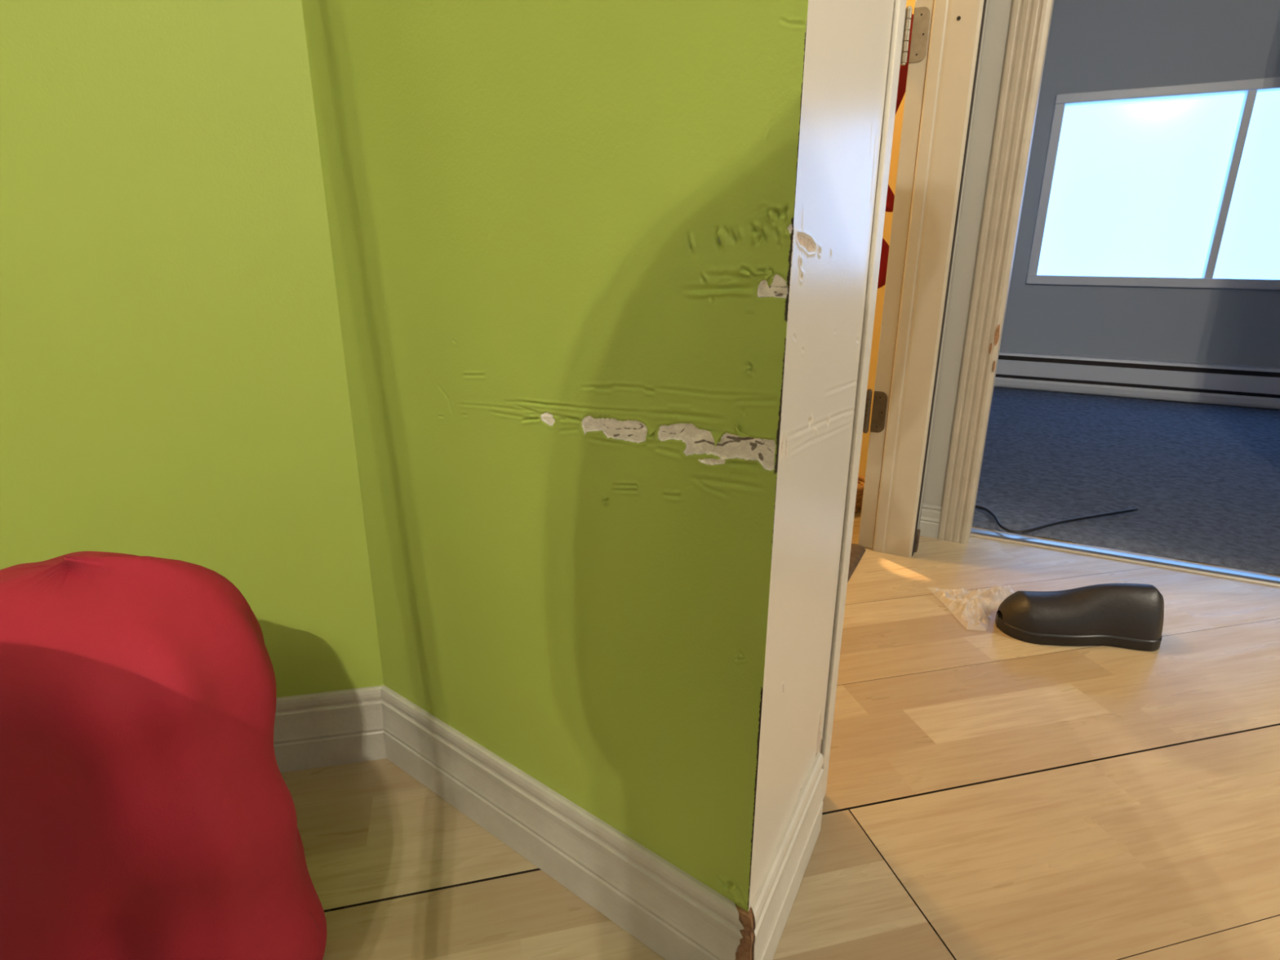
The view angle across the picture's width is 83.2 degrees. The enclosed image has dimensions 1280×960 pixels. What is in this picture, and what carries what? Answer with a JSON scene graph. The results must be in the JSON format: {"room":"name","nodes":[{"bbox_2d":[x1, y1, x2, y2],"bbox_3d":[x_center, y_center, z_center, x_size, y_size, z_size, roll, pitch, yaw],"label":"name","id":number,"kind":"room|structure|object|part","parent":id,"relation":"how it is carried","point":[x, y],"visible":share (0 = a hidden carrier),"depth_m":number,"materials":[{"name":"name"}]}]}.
{"room":"hallway","nodes":[
{"label":"hallway","id":0,"kind":"room"},
{"bbox_2d":[0,0,383,697],"bbox_3d":[-1.903,-0.714,0.315,3.200,2.450,0.100,-4,18,-12],"label":"wall","id":1,"kind":"structure","parent":0,"point":[174,384],"depth_m":0.76,"materials":[{"name":"green paint"}]},
{"bbox_2d":[273,684,386,772],"bbox_3d":[-1.847,0.416,0.632,3.100,0.105,0.012,-4,18,-12],"label":"baseboard","id":2,"kind":"structure","parent":1,"relation":"attached to","point":[341,726],"depth_m":0.94,"materials":[{"name":"white paint"}]},
{"bbox_2d":[301,0,808,911],"bbox_3d":[-0.040,-0.775,0.532,0.546,2.450,0.254,14,22,36],"label":"wall","id":3,"kind":"structure","parent":0,"point":[561,232],"depth_m":0.61,"materials":[{"name":"green paint"}]},
{"bbox_2d":[380,684,751,959],"bbox_3d":[-0.120,0.373,0.791,0.557,0.105,0.012,14,22,36],"label":"baseboard","id":4,"kind":"structure","parent":3,"relation":"attached to","point":[676,915],"depth_m":0.75,"materials":[{"name":"white paint"}]},
{"bbox_2d":[280,483,1279,959],"bbox_3d":[-0.002,0.468,0.675,12.000,0.004,13.000,0,18,0],"label":"floor","id":5,"kind":"structure","parent":0,"point":[991,794],"depth_m":0.88,"materials":[{"name":"brown wood"}]},
{"bbox_2d":[0,551,327,959],"bbox_3d":[-0.428,0.265,0.587,0.277,0.431,0.234,0,18,0],"label":"fabric bag","id":6,"kind":"object","parent":5,"relation":"on","point":[148,810],"visible":1,"depth_m":0.51,"materials":[{"name":"red fabric"}]},
{"bbox_2d":[847,543,866,582],"bbox_3d":[0.302,0.257,1.312,0.060,0.010,0.798,9,20,26],"label":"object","id":7,"kind":"structure","parent":5,"relation":"on","point":[857,551],"depth_m":1.58,"materials":[{"name":"brown wood"}]},
{"bbox_2d":[854,474,865,512],"bbox_3d":[0.520,0.032,1.900,0.164,0.076,0.164,0,18,0],"label":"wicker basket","id":8,"kind":"object","parent":5,"relation":"on","point":[860,492],"visible":0.15,"depth_m":1.85,"materials":[{"name":"brown wicker"}]},
{"bbox_2d":[995,582,1164,651],"bbox_3d":[0.778,0.226,1.277,0.265,0.099,0.112,2,18,7],"label":"shoe","id":9,"kind":"object","parent":5,"relation":"on","point":[1118,615],"visible":1,"depth_m":1.24,"materials":[{"name":"black leather"}]},
{"bbox_2d":[972,386,1279,574],"bbox_3d":[2.425,0.007,2.118,2.868,0.015,2.116,9,20,26],"label":"carpet","id":10,"kind":"object","parent":5,"relation":"on","point":[1202,481],"visible":0.78,"depth_m":2.15,"materials":[{"name":"blue carpet"}]},
{"bbox_2d":[974,504,1137,533],"bbox_3d":[1.069,0.079,1.835,0.410,0.007,0.296,0,18,0],"label":"power cord","id":11,"kind":"object","parent":10,"relation":"on","point":[991,513],"visible":0.84,"depth_m":1.77,"materials":[{"name":"black rubber"}]},
{"bbox_3d":[0.391,-0.525,1.805,0.377,1.200,0.240,0,18,0],"label":"coat stand","id":12,"kind":"object","parent":5,"relation":"on","visible":0},
{"bbox_2d":[877,13,913,288],"bbox_3d":[0.426,-0.735,1.660,0.373,0.573,0.112,2,18,4],"label":"garment","id":13,"kind":"object","parent":12,"relation":"hanging from","point":[903,69],"visible":0.02,"depth_m":1.65,"materials":[{"name":"fabric"}]},
{"bbox_2d":[748,0,988,911],"bbox_3d":[0.337,-0.873,0.844,0.125,2.450,1.268,9,20,26],"label":"wall","id":14,"kind":"structure","parent":0,"point":[847,46],"depth_m":0.58,"materials":[{"name":"white paint"}]},
{"bbox_2d":[748,751,823,959],"bbox_3d":[0.150,0.394,0.730,0.012,0.105,0.246,9,20,26],"label":"baseboard","id":15,"kind":"structure","parent":14,"relation":"attached to","point":[772,903],"depth_m":0.71,"materials":[{"name":"white paint"}]},
{"bbox_2d":[820,0,986,799],"bbox_3d":[0.353,-0.707,0.965,0.161,2.060,0.891,9,20,26],"label":"door frame","id":16,"kind":"structure","parent":14,"relation":"in","point":[945,36],"depth_m":1.39,"materials":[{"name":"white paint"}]},
{"bbox_2d":[914,528,919,552],"bbox_3d":[0.625,0.137,1.632,0.012,0.047,0.028,9,20,26],"label":"trim","id":17,"kind":"structure","parent":14,"relation":"attached to","point":[917,535],"depth_m":1.62,"materials":[{"name":"brown wood"}]},
{"bbox_2d":[858,0,915,476],"bbox_3d":[-0.133,-1.328,2.254,2.070,2.450,0.140,9,20,26],"label":"wall","id":18,"kind":"structure","parent":0,"point":[899,115],"depth_m":1.99,"materials":[{"name":"orange paint"}]},
{"bbox_2d":[919,0,1013,524],"bbox_3d":[0.679,-1.055,1.416,0.185,2.450,0.110,9,20,26],"label":"wall","id":19,"kind":"structure","parent":0,"point":[998,16],"depth_m":1.52,"materials":[{"name":"grey paint"}]},
{"bbox_2d":[919,502,942,538],"bbox_3d":[0.687,0.097,1.706,0.043,0.079,0.012,9,20,26],"label":"baseboard","id":20,"kind":"structure","parent":19,"relation":"attached to","point":[930,519],"depth_m":1.70,"materials":[{"name":"grey paint"}]},
{"bbox_2d":[970,528,1279,586],"bbox_3d":[1.174,0.185,1.554,0.846,0.008,0.044,9,20,26],"label":"trim","id":21,"kind":"structure","parent":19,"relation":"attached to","point":[1220,572],"depth_m":1.59,"materials":[{"name":"silver metal"}]},
{"bbox_2d":[999,0,1279,351],"bbox_3d":[2.350,-1.548,2.978,1.630,2.450,0.100,9,20,26],"label":"wall","id":22,"kind":"structure","parent":0,"point":[1109,44],"depth_m":3.00,"materials":[{"name":"grey paint"}]},
{"bbox_2d":[1014,284,1279,367],"bbox_3d":[2.456,-0.602,3.221,1.380,0.500,0.100,9,20,26],"label":"wall","id":23,"kind":"structure","parent":22,"relation":"attached to","point":[1217,326],"depth_m":3.22,"materials":[{"name":"grey paint"}]},
{"bbox_2d":[994,351,1279,409],"bbox_3d":[2.509,-0.418,3.150,1.970,0.170,0.070,9,20,26],"label":"baseboard heater","id":24,"kind":"object","parent":23,"relation":"attached to","point":[1224,384],"visible":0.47,"depth_m":3.24,"materials":[{"name":"white metal"}]},
{"bbox_2d":[1026,76,1279,289],"bbox_3d":[2.448,-1.214,3.001,1.380,0.800,0.090,9,20,26],"label":"window","id":25,"kind":"structure","parent":22,"relation":"in","point":[1172,185],"depth_m":3.10,"materials":[{"name":"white glass"}]},
{"bbox_3d":[1.855,-1.312,3.297,0.040,0.800,0.085,9,20,26],"label":"frame","id":26,"kind":"part","parent":25,"relation":"part of","materials":[{"name":"white plastic"}]},
{"bbox_3d":[2.446,-0.852,3.117,1.380,0.040,0.090,9,20,26],"label":"frame","id":27,"kind":"part","parent":25,"relation":"part of","materials":[{"name":"white plastic"}]},
{"bbox_3d":[2.449,-1.576,2.885,1.380,0.040,0.090,9,20,26],"label":"frame","id":28,"kind":"part","parent":25,"relation":"part of","materials":[{"name":"white plastic"}]},
{"bbox_3d":[2.447,-1.214,3.000,0.030,0.800,0.072,9,20,26],"label":"frame","id":29,"kind":"part","parent":25,"relation":"part of","materials":[{"name":"white plastic"}]},
{"bbox_3d":[2.290,-0.791,0.617,1.505,2.450,0.855,0,18,0],"label":"wall","id":30,"kind":"structure","parent":0,"visible":0},
{"bbox_2d":[937,0,1053,543],"bbox_3d":[1.166,-0.796,1.222,0.973,2.080,0.130,9,20,26],"label":"door frame","id":31,"kind":"structure","parent":30,"relation":"in","point":[1030,20],"depth_m":1.49,"materials":[{"name":"paint"}]}
]}

